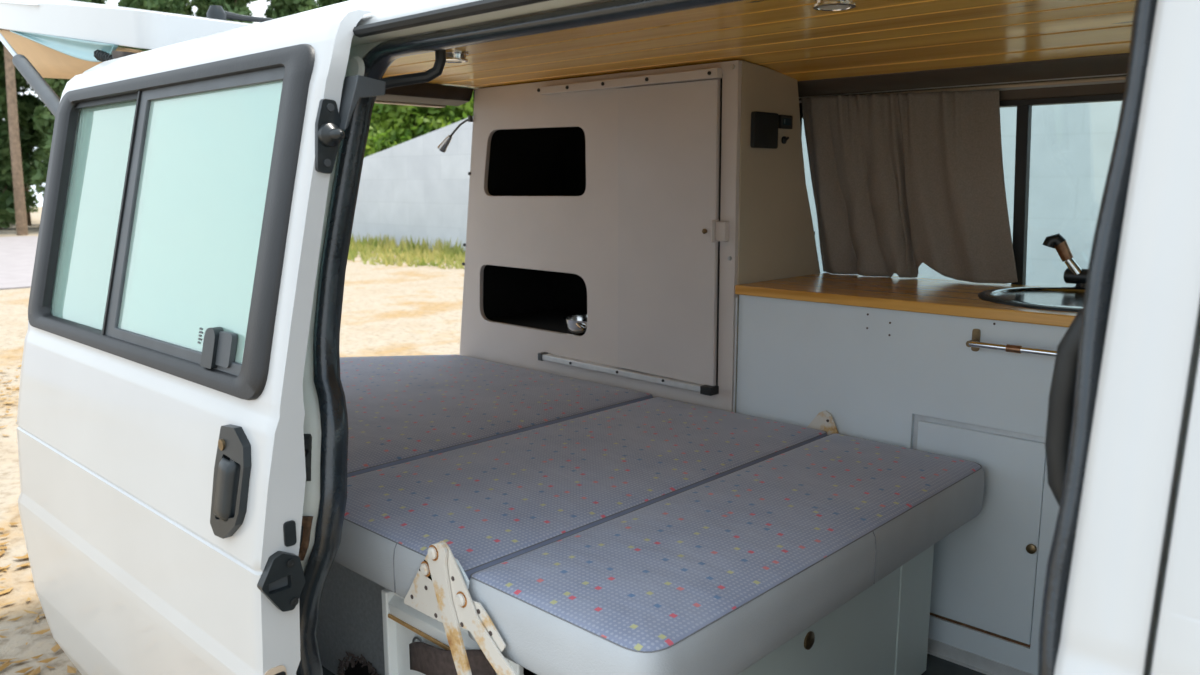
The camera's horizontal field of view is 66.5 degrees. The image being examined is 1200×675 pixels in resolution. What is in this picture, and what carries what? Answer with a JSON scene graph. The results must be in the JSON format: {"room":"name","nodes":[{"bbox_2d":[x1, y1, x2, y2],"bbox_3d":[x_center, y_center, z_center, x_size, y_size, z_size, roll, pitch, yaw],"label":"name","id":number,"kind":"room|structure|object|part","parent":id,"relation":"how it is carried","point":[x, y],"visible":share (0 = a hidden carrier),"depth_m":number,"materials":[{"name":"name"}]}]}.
{"room":"vehicle interior","nodes":[
{"label":"vehicle interior","id":0,"kind":"room"},
{"bbox_2d":[322,653,985,674],"bbox_3d":[0.508,0.768,1.855,3.500,0.012,1.730,9,13,43],"label":"floor","id":1,"kind":"structure","parent":0,"point":[935,665],"depth_m":2.02,"materials":[{"name":"grey"}]},
{"bbox_2d":[460,60,819,412],"bbox_3d":[0.072,-0.110,2.923,1.199,1.354,0.527,9,13,43],"label":"wardrobe","id":2,"kind":"object","parent":1,"relation":"on","point":[637,203],"depth_m":2.55,"materials":[{"name":"white laminate"}]},
{"bbox_2d":[438,115,472,151],"bbox_3d":[-0.480,-0.670,3.023,0.164,0.114,0.031,9,13,43],"label":"reading lamp","id":3,"kind":"object","parent":2,"relation":"attached to","point":[442,147],"visible":1,"depth_m":3.04,"materials":[{"name":"grey metal"}]},
{"bbox_3d":[-0.518,-0.648,3.063,0.061,0.057,0.031,9,13,43],"label":"lamp shade","id":4,"kind":"part","parent":3,"relation":"part of","materials":[{"name":"metal"}]},
{"bbox_3d":[-0.276,-0.170,3.283,0.112,1.353,0.475,9,13,43],"label":"panel","id":5,"kind":"part","parent":2,"relation":"part of","materials":[{"name":"beige wood"}]},
{"bbox_2d":[487,308,586,335],"bbox_3d":[0.084,-0.017,2.914,1.090,0.013,0.403,9,13,43],"label":"shelf","id":6,"kind":"object","parent":2,"relation":"attached to","point":[518,321],"depth_m":3.10,"materials":[{"name":"black"}]},
{"bbox_2d":[563,314,586,334],"bbox_3d":[-0.041,-0.039,2.864,0.152,0.047,0.155,9,13,43],"label":"saucepan","id":7,"kind":"object","parent":2,"relation":"on","point":[576,324],"visible":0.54,"depth_m":2.82,"materials":[{"name":"silver metal"}]},
{"bbox_3d":[-0.060,-0.033,2.787,0.016,0.021,0.040,-7,12,-35],"label":"handle","id":8,"kind":"part","parent":7,"relation":"part of","materials":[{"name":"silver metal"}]},
{"bbox_3d":[0.177,-0.277,2.466,0.343,0.786,0.012,9,13,43],"label":"door","id":9,"kind":"part","parent":2,"relation":"part of","materials":[{"name":"white laminate"}]},
{"bbox_3d":[0.194,-0.176,3.068,1.056,1.125,0.006,9,13,43],"label":"panel","id":10,"kind":"part","parent":2,"relation":"part of","materials":[{"name":"beige wood"}]},
{"bbox_3d":[0.423,-0.532,2.352,0.012,0.090,0.110,9,13,43],"label":"control panel","id":11,"kind":"part","parent":2,"relation":"part of","materials":[{"name":"black plastic"}]},
{"bbox_3d":[0.513,-0.046,2.547,0.023,1.354,0.474,9,13,43],"label":"panel","id":12,"kind":"part","parent":2,"relation":"part of","materials":[{"name":"beige wood"}]},
{"bbox_2d":[781,136,788,143],"bbox_3d":[0.493,-0.522,2.422,0.017,0.020,0.020,9,13,43],"label":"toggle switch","id":13,"kind":"object","parent":2,"relation":"attached to","point":[784,139],"visible":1,"depth_m":2.42,"materials":[{"name":"black plastic"}]},
{"bbox_2d":[778,115,792,128],"bbox_3d":[0.490,-0.569,2.420,0.010,0.035,0.058,9,13,43],"label":"meter","id":14,"kind":"object","parent":2,"relation":"attached to","point":[785,121],"visible":1,"depth_m":2.41,"materials":[{"name":"black plastic"}]},
{"bbox_2d":[381,410,933,674],"bbox_3d":[-0.252,0.434,2.205,1.745,0.520,1.148,9,13,43],"label":"frame","id":15,"kind":"object","parent":1,"relation":"on","point":[883,629],"visible":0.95,"depth_m":1.64,"materials":[{"name":"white metal"}]},
{"bbox_3d":[-0.257,0.493,1.545,0.314,0.041,0.028,9,13,43],"label":"rail","id":16,"kind":"part","parent":15,"relation":"part of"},
{"bbox_3d":[-0.205,0.485,1.379,0.164,0.344,0.005,9,13,43],"label":"arm","id":17,"kind":"part","parent":15,"relation":"part of","materials":[{"name":"beige metal"}]},
{"bbox_3d":[-0.160,0.464,1.340,0.255,0.290,0.004,9,13,43],"label":"arm","id":18,"kind":"part","parent":15,"relation":"part of","materials":[{"name":"beige metal"}]},
{"bbox_3d":[-0.170,0.422,1.349,0.092,0.059,0.002,9,13,43],"label":"cushion plate","id":19,"kind":"part","parent":15,"relation":"part of","materials":[{"name":"beige metal"}]},
{"bbox_2d":[340,354,652,476],"bbox_3d":[-0.605,0.192,2.587,1.142,0.101,1.017,9,13,43],"label":"cushion","id":20,"kind":"object","parent":15,"relation":"on","point":[401,409],"visible":0.41,"depth_m":2.41,"materials":[{"name":"grey fabric"}]},
{"bbox_2d":[334,397,826,626],"bbox_3d":[-0.026,0.303,1.981,0.546,0.104,1.118,9,13,43],"label":"cushion","id":21,"kind":"object","parent":15,"relation":"on","point":[494,501],"visible":0.56,"depth_m":1.79,"materials":[{"name":"grey fabric"}]},
{"bbox_2d":[468,433,983,674],"bbox_3d":[0.309,0.360,1.669,0.376,0.114,1.117,9,13,43],"label":"cushion","id":22,"kind":"object","parent":15,"relation":"on","point":[713,577],"visible":0.94,"depth_m":1.44,"materials":[{"name":"grey fabric"}]},
{"bbox_2d":[736,295,1068,674],"bbox_3d":[0.910,0.306,2.211,1.083,0.779,0.495,9,13,43],"label":"base cabinet","id":23,"kind":"object","parent":1,"relation":"on","point":[912,380],"visible":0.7,"depth_m":2.02,"materials":[{"name":"grey laminate"}]},
{"bbox_2d":[735,272,1077,326],"bbox_3d":[0.913,-0.090,2.141,1.095,0.024,0.503,9,13,43],"label":"countertop","id":24,"kind":"structure","parent":23,"relation":"on","point":[920,295],"depth_m":2.17,"materials":[{"name":"brown wood"}]},
{"bbox_2d":[978,287,1084,311],"bbox_3d":[1.065,-0.017,2.032,0.428,0.149,0.428,9,13,43],"label":"sink","id":25,"kind":"object","parent":24,"relation":"in","point":[1071,299],"visible":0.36,"depth_m":2.07,"materials":[{"name":"silver metal"}]},
{"bbox_2d":[1042,233,1087,287],"bbox_3d":[1.149,-0.182,2.204,0.157,0.136,0.054,6,11,32],"label":"faucet","id":26,"kind":"object","parent":24,"relation":"on","point":[1073,274],"visible":0.61,"depth_m":2.20,"materials":[{"name":"black plastic"}]},
{"bbox_3d":[1.118,-0.209,2.209,0.046,0.053,0.029,4,11,25],"label":"spout","id":27,"kind":"part","parent":26,"relation":"part of","materials":[{"name":"orange metal"}]},
{"bbox_3d":[0.817,0.419,2.003,0.272,0.441,0.014,9,13,43],"label":"door","id":28,"kind":"part","parent":23,"relation":"part of","materials":[{"name":"grey laminate"}]},
{"bbox_2d":[966,329,1056,356],"bbox_3d":[0.891,0.024,1.826,0.311,0.048,0.040,9,13,43],"label":"towel rail","id":29,"kind":"object","parent":23,"relation":"attached to","point":[975,344],"visible":0.62,"depth_m":1.87,"materials":[{"name":"silver metal"}]},
{"bbox_3d":[0.899,0.440,1.909,0.020,0.020,0.014,9,13,43],"label":"knob","id":30,"kind":"part","parent":23,"relation":"part of","materials":[{"name":"gold metal"}]},
{"bbox_2d":[382,0,1135,88],"bbox_3d":[0.553,-0.550,1.526,3.390,0.053,1.360,9,13,43],"label":"ceiling","id":31,"kind":"structure","parent":0,"point":[796,40],"depth_m":1.94,"materials":[{"name":"brown wood"}]},
{"bbox_2d":[446,51,468,62],"bbox_3d":[-0.345,-0.661,2.160,0.072,0.019,0.072,9,13,43],"label":"recessed light","id":32,"kind":"object","parent":31,"relation":"in","point":[451,56],"visible":0.8,"depth_m":2.13,"materials":[{"name":"silver metal"}]},
{"bbox_2d":[813,0,855,10],"bbox_3d":[0.384,-0.550,1.500,0.072,0.019,0.072,9,13,43],"label":"recessed light","id":33,"kind":"object","parent":31,"relation":"in","point":[821,5],"visible":1,"depth_m":1.49,"materials":[{"name":"silver metal"}]},
{"bbox_2d":[999,82,1124,100],"bbox_3d":[1.088,0.025,2.315,3.550,1.301,0.070,9,13,43],"label":"wall","id":34,"kind":"structure","parent":0,"point":[1109,88],"depth_m":2.16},
{"bbox_2d":[797,53,1128,100],"bbox_3d":[1.389,-0.561,1.764,2.500,0.052,0.155,9,13,43],"label":"trim","id":35,"kind":"structure","parent":34,"relation":"attached to","point":[1110,64],"depth_m":2.22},
{"bbox_2d":[802,76,1125,284],"bbox_3d":[1.167,-0.340,2.179,1.735,0.526,0.113,9,13,43],"label":"window","id":36,"kind":"structure","parent":34,"relation":"in","point":[1024,107],"depth_m":2.26,"materials":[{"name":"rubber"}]},
{"bbox_2d":[801,89,1017,283],"bbox_3d":[0.810,-0.404,2.447,0.607,0.494,0.092,9,13,43],"label":"window curtain","id":37,"kind":"object","parent":36,"relation":"hanging from","point":[901,182],"visible":1,"depth_m":2.41,"materials":[{"name":"beige fabric"}]},
{"bbox_3d":[1.173,-0.583,2.060,1.620,0.008,0.008,9,13,43],"label":"curtain rail","id":38,"kind":"part","parent":36,"relation":"part of","materials":[{"name":"black metal"}]},
{"label":"outside","id":39,"kind":"structure","parent":0,"visible":0},
{"bbox_2d":[0,207,464,674],"bbox_3d":[-4.028,-1.376,17.588,110.000,0.001,100.000,9,13,43],"label":"ground","id":40,"kind":"structure","parent":39,"point":[389,310],"depth_m":9.31,"materials":[{"name":"sand"}]},
{"bbox_2d":[3,29,27,234],"bbox_3d":[-17.180,-8.651,26.753,1.963,11.301,1.733,-3,10,-18],"label":"pole","id":41,"kind":"object","parent":40,"relation":"on","point":[15,149],"visible":0.78,"depth_m":27.39,"materials":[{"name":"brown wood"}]},
{"bbox_2d":[0,29,37,228],"bbox_3d":[-20.760,-9.919,30.523,2.508,12.544,2.716,-3,10,-18],"label":"tree","id":42,"kind":"object","parent":40,"relation":"on","point":[7,208],"visible":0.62,"depth_m":31.11,"materials":[{"name":"green plant"}]},
{"bbox_2d":[2,186,39,212],"bbox_3d":[-24.300,-5.993,37.279,2.384,2.799,2.422,2,10,12],"label":"bush","id":43,"kind":"object","parent":40,"relation":"on","point":[32,192],"visible":0.02,"depth_m":37.72,"materials":[{"name":"green plant"}]},
{"bbox_2d":[1,48,46,224],"bbox_3d":[-21.457,-11.057,33.352,2.716,13.844,2.487,-3,10,-19],"label":"tree","id":44,"kind":"object","parent":40,"relation":"on","point":[27,104],"visible":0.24,"depth_m":33.63,"materials":[{"name":"green plant"}]},
{"bbox_2d":[0,360,75,674],"bbox_3d":[-3.414,0.663,5.399,6.924,0.028,3.558,9,13,43],"label":"leaf litter","id":45,"kind":"object","parent":40,"relation":"on","point":[56,647],"visible":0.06,"depth_m":3.29,"materials":[{"name":"brown plant"}]},
{"bbox_2d":[28,0,91,198],"bbox_3d":[-17.681,-9.896,29.895,2.540,12.707,2.751,-3,10,-17],"label":"tree","id":46,"kind":"object","parent":40,"relation":"on","point":[43,119],"visible":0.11,"depth_m":29.86,"materials":[{"name":"green plant"}]},
{"bbox_2d":[33,0,98,154],"bbox_3d":[-18.800,-10.964,32.443,2.733,13.964,2.523,1,10,3],"label":"tree","id":47,"kind":"object","parent":40,"relation":"on","point":[41,144],"visible":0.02,"depth_m":32.50,"materials":[{"name":"green plant"}]},
{"bbox_2d":[98,0,108,4],"bbox_3d":[-19.799,-10.251,35.635,2.502,11.496,2.355,8,12,40],"label":"tree","id":48,"kind":"object","parent":40,"relation":"on","point":[99,1],"visible":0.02,"depth_m":35.21,"materials":[{"name":"green plant"}]},
{"bbox_2d":[118,0,186,50],"bbox_3d":[-15.741,-10.183,31.811,2.731,12.634,2.520,-3,10,-20],"label":"tree","id":49,"kind":"object","parent":40,"relation":"on","point":[171,6],"visible":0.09,"depth_m":31.27,"materials":[{"name":"green plant"}]},
{"bbox_2d":[177,0,193,15],"bbox_3d":[-17.734,-11.742,37.548,2.566,13.799,2.817,-4,10,-24],"label":"tree","id":50,"kind":"object","parent":40,"relation":"on","point":[188,8],"visible":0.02,"depth_m":37.83,"materials":[{"name":"green plant"}]},
{"bbox_2d":[192,0,246,17],"bbox_3d":[-14.950,-11.725,36.550,2.562,14.097,2.764,2,10,12],"label":"tree","id":51,"kind":"object","parent":40,"relation":"on","point":[199,14],"visible":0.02,"depth_m":35.84,"materials":[{"name":"green plant"}]},
{"bbox_2d":[193,0,257,23],"bbox_3d":[-13.666,-10.894,33.760,2.617,13.389,2.423,-3,10,-19],"label":"tree","id":52,"kind":"object","parent":40,"relation":"on","point":[236,7],"visible":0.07,"depth_m":33.14,"materials":[{"name":"green plant"}]},
{"bbox_2d":[260,0,278,17],"bbox_3d":[-13.019,-10.813,38.508,2.470,11.647,2.470,-3,10,-17],"label":"tree","id":53,"kind":"object","parent":40,"relation":"on","point":[267,13],"visible":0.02,"depth_m":37.71,"materials":[{"name":"green plant"}]},
{"bbox_2d":[269,0,321,18],"bbox_3d":[-11.860,-10.328,35.837,2.310,11.580,2.503,6,11,33],"label":"tree","id":54,"kind":"object","parent":40,"relation":"on","point":[285,7],"visible":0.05,"depth_m":35.09,"materials":[{"name":"green plant"}]},
{"bbox_2d":[317,0,348,6],"bbox_3d":[-10.260,-11.631,37.664,2.641,13.542,2.464,-3,10,-15],"label":"tree","id":55,"kind":"object","parent":40,"relation":"on","point":[323,3],"visible":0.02,"depth_m":36.89,"materials":[{"name":"green plant"}]},
{"bbox_2d":[347,233,465,268],"bbox_3d":[-4.503,-1.968,19.914,18.145,0.392,3.337,9,13,43],"label":"grass","id":56,"kind":"structure","parent":40,"relation":"on","point":[420,255],"depth_m":19.61,"materials":[{"name":"green plant"}]},
{"bbox_2d":[364,91,473,157],"bbox_3d":[-5.234,-6.056,27.827,5.395,5.832,5.228,-6,11,-31],"label":"bushy tree","id":57,"kind":"object","parent":40,"relation":"on","point":[391,125],"visible":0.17,"depth_m":26.56,"materials":[{"name":"green plant"}]},
{"bbox_2d":[0,0,1199,674],"bbox_3d":[0.423,0.166,1.784,6.044,2.212,2.022,9,13,43],"label":"camper van","id":58,"kind":"object","parent":40,"relation":"on","point":[182,416],"visible":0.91,"depth_m":1.40,"materials":[{"name":"white paint"}]},
{"bbox_3d":[-1.848,-0.907,2.865,0.015,0.127,0.271,-9,13,-43],"label":"strut rod","id":59,"kind":"part","parent":58,"relation":"part of","materials":[{"name":"metal"}]},
{"bbox_3d":[-1.024,-0.258,1.876,0.410,0.465,0.108,9,13,43],"label":"fixed glass","id":60,"kind":"part","parent":58,"relation":"part of","materials":[{"name":"clear glass"}]},
{"bbox_3d":[-0.829,0.173,1.751,1.170,1.416,0.252,9,13,43],"label":"sliding door","id":61,"kind":"part","parent":58,"relation":"part of","materials":[{"name":"white paint"}]},
{"bbox_3d":[-0.685,-0.203,1.544,0.610,0.467,0.117,9,13,43],"label":"sliding frame","id":62,"kind":"part","parent":58,"relation":"part of","materials":[{"name":"grey plastic"}]},
{"bbox_3d":[-0.676,-0.200,1.536,0.550,0.428,0.098,9,13,43],"label":"sliding glass","id":63,"kind":"part","parent":58,"relation":"part of","materials":[{"name":"clear glass"}]},
{"bbox_3d":[-0.604,0.015,1.429,0.038,0.061,0.028,9,13,43],"label":"glass pull","id":64,"kind":"part","parent":58,"relation":"part of","materials":[{"name":"black plastic"}]},
{"bbox_3d":[-0.572,0.018,1.403,0.044,0.051,0.019,9,13,43],"label":"glass pull","id":65,"kind":"part","parent":58,"relation":"part of","materials":[{"name":"grey plastic"}]},
{"bbox_3d":[-0.538,0.213,1.341,0.089,0.162,0.043,9,13,43],"label":"door handle","id":66,"kind":"part","parent":58,"relation":"part of","materials":[{"name":"black plastic"}]},
{"bbox_2d":[0,30,476,90],"bbox_3d":[-1.259,-0.983,3.254,1.306,0.230,1.222,9,13,43],"label":"awning","id":67,"kind":"object","parent":58,"relation":"hanging from","point":[50,63],"visible":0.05,"depth_m":3.11,"materials":[{"name":"beige fabric"}]},
{"bbox_3d":[-1.279,-1.227,3.545,0.037,0.032,0.422,9,13,43],"label":"wiper arm","id":68,"kind":"part","parent":58,"relation":"part of","materials":[{"name":"black plastic"}]},
{"bbox_3d":[-0.469,0.308,1.405,0.067,0.076,0.012,1,10,3],"label":"striker plate","id":69,"kind":"part","parent":58,"relation":"part of","materials":[{"name":"brown metal"}]},
{"bbox_3d":[-0.383,-0.282,1.285,0.008,0.103,0.040,9,13,43],"label":"buffer plate","id":70,"kind":"part","parent":58,"relation":"part of","materials":[{"name":"black plastic"}]},
{"bbox_3d":[-0.345,-0.335,1.313,0.034,0.076,0.071,9,13,43],"label":"roller arm","id":71,"kind":"part","parent":58,"relation":"part of","materials":[{"name":"grey metal"}]},
{"bbox_3d":[-0.287,-0.422,1.348,0.119,0.127,0.027,-5,11,-25],"label":"roller rod","id":72,"kind":"part","parent":58,"relation":"part of","materials":[{"name":"black plastic"}]},
{"bbox_3d":[0.451,-0.315,0.575,2.195,0.016,0.023,9,13,43],"label":"drip rail","id":73,"kind":"part","parent":58,"relation":"part of","materials":[{"name":"black rubber"}]},
{"bbox_3d":[0.559,-0.558,1.575,3.550,0.148,1.616,9,13,43],"label":"roof panel","id":74,"kind":"part","parent":58,"relation":"part of","materials":[{"name":"white paint"}]},
{"bbox_3d":[0.400,0.061,0.743,0.066,0.203,0.032,9,13,43],"label":"grab handle","id":75,"kind":"part","parent":58,"relation":"part of","materials":[{"name":"black plastic"}]},
{"bbox_3d":[0.798,0.425,0.289,1.108,1.363,0.205,9,13,43],"label":"door","id":76,"kind":"part","parent":58,"relation":"part of","materials":[{"name":"white paint"}]},
{"bbox_2d":[351,101,1121,286],"bbox_3d":[2.127,-3.170,15.989,47.300,4.070,0.400,9,13,43],"label":"wall","id":77,"kind":"structure","parent":40,"relation":"on","point":[412,188],"depth_m":12.50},
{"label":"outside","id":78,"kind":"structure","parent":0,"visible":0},
{"bbox_2d":[0,236,37,289],"bbox_3d":[-24.457,0.173,8.340,15.200,0.018,38.300,9,13,43],"label":"road","id":79,"kind":"structure","parent":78,"point":[17,253],"depth_m":18.32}
]}

